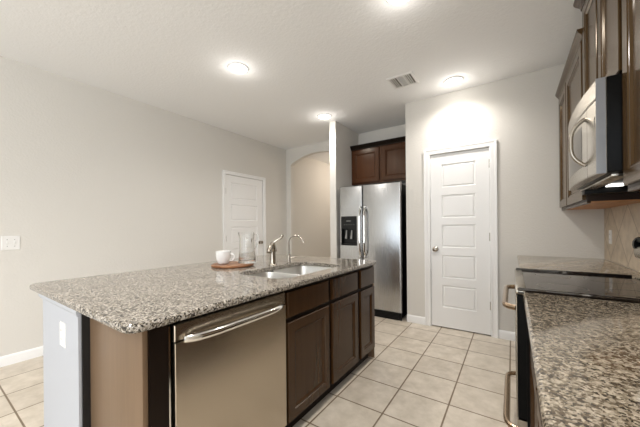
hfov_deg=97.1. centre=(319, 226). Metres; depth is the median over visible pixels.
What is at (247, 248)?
glass pitcher
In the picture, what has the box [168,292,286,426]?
dishwasher
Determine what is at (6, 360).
baseboard
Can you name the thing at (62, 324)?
electrical outlet
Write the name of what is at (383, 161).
upper cabinet
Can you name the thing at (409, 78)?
ceiling vent
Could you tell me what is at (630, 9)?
upper cabinet
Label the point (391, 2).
recessed light
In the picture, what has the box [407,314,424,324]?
baseboard
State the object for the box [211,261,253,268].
serving board
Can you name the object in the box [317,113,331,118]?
recessed light
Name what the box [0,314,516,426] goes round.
floor
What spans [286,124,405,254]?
wall
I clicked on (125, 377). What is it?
cabinet end panel
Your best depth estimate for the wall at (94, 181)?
3.15 m
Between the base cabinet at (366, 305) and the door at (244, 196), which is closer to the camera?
the base cabinet at (366, 305)
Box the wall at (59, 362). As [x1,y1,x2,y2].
[43,271,266,426]
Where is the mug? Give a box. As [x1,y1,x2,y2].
[216,250,234,263]
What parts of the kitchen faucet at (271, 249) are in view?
spout, lever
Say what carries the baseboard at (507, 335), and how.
attached to the wall at (521, 112)
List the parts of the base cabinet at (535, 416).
door, door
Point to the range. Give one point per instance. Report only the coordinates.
(590, 285)
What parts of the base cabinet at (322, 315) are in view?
drawer, door, frame, drawer, door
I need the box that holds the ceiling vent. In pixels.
[386,71,418,89]
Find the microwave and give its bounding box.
[568,73,639,194]
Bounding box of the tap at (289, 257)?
[287,235,303,262]
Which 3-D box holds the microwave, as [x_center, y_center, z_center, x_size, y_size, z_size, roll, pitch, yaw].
[1.527,-0.417,1.434,0.454,0.444,0.742,-1,0,34]
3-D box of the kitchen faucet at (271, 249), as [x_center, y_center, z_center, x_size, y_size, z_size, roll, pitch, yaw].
[-0.385,0.191,2.299,0.111,0.256,0.158,-1,0,34]
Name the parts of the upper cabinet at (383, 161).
door, crown moulding, door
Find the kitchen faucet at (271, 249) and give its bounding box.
[267,234,283,265]
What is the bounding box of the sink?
[250,265,330,278]
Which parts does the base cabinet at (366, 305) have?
drawer, door, panel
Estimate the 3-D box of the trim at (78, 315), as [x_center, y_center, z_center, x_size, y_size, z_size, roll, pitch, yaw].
[-1.285,0.789,1.384,0.602,0.860,0.016,-1,0,34]
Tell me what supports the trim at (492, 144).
attached to the wall at (521, 112)
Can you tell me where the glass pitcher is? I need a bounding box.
[238,232,258,263]
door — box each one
[226,175,262,258]
[430,148,490,334]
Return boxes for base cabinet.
[267,266,358,426]
[353,265,374,370]
[529,343,541,426]
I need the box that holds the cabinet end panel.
[81,314,168,426]
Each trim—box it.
[39,294,81,426]
[222,170,265,254]
[424,139,498,337]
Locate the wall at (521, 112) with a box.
[405,64,605,332]
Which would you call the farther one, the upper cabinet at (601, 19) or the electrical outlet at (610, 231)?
the electrical outlet at (610, 231)
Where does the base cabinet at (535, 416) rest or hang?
on the floor
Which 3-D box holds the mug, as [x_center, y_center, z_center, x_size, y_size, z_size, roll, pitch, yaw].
[-0.775,0.251,2.286,0.139,0.102,0.117,-1,0,34]
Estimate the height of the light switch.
0.126 m
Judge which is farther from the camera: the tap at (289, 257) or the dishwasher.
the tap at (289, 257)
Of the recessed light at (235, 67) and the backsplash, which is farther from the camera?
the recessed light at (235, 67)
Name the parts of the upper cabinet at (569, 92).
door, crown moulding, door, light rail, panel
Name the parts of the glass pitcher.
handle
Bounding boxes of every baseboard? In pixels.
[0,346,42,366]
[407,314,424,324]
[499,330,514,340]
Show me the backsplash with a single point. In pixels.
(624, 221)
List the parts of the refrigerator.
freezer door, handle, handle, door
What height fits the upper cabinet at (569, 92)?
1.122 m
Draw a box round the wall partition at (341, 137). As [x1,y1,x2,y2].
[329,121,358,257]
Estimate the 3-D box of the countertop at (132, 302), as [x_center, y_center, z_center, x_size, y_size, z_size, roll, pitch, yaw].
[-0.580,0.335,2.096,1.299,0.030,2.020,-1,0,34]
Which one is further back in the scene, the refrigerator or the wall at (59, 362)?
the refrigerator
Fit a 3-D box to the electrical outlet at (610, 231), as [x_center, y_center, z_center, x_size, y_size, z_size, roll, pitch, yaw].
[2.451,0.089,2.387,0.009,0.116,0.072,-1,0,34]
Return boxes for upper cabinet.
[350,136,405,185]
[555,28,639,210]
[573,0,621,95]
[622,0,639,191]
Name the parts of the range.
handle, handle, panel, trim, storage drawer, oven door, glass, control panel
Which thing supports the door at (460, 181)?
in the wall at (521, 112)
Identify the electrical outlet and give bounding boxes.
[60,321,65,347]
[609,230,611,243]
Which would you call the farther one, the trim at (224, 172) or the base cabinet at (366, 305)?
the trim at (224, 172)
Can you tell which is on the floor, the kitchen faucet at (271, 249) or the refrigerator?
the refrigerator
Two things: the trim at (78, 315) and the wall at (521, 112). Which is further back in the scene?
the wall at (521, 112)
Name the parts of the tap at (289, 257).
spout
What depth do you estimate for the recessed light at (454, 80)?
2.98 m
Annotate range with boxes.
[502,237,639,426]
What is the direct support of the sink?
in the countertop at (132, 302)
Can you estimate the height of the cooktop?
0.034 m
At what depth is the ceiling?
2.46 m
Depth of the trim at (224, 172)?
4.67 m
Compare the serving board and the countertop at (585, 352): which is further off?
the serving board
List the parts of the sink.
bowl, bowl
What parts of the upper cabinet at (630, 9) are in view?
light rail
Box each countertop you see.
[30,254,375,333]
[517,255,639,280]
[523,292,639,426]
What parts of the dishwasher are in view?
handle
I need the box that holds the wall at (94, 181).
[0,56,330,356]
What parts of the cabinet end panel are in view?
panel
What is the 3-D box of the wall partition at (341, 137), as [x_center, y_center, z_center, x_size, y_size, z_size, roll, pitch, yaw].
[0.435,-0.167,4.482,0.104,2.740,0.862,-1,0,34]
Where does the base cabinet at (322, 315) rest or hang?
on the floor
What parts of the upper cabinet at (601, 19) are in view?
crown moulding, door, door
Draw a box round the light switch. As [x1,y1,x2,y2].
[1,236,19,249]
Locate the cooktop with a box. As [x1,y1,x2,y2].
[516,268,639,303]
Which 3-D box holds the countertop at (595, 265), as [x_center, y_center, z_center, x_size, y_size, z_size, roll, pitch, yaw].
[1.978,0.312,2.256,0.647,0.030,1.157,-1,0,34]
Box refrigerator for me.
[340,181,406,320]
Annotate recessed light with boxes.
[227,62,248,73]
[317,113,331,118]
[386,0,409,5]
[443,76,463,85]
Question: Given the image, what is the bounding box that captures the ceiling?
[0,0,581,163]
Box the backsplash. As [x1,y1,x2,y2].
[604,203,639,271]
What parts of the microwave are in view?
handle, door, vent panel, control panel, edge trim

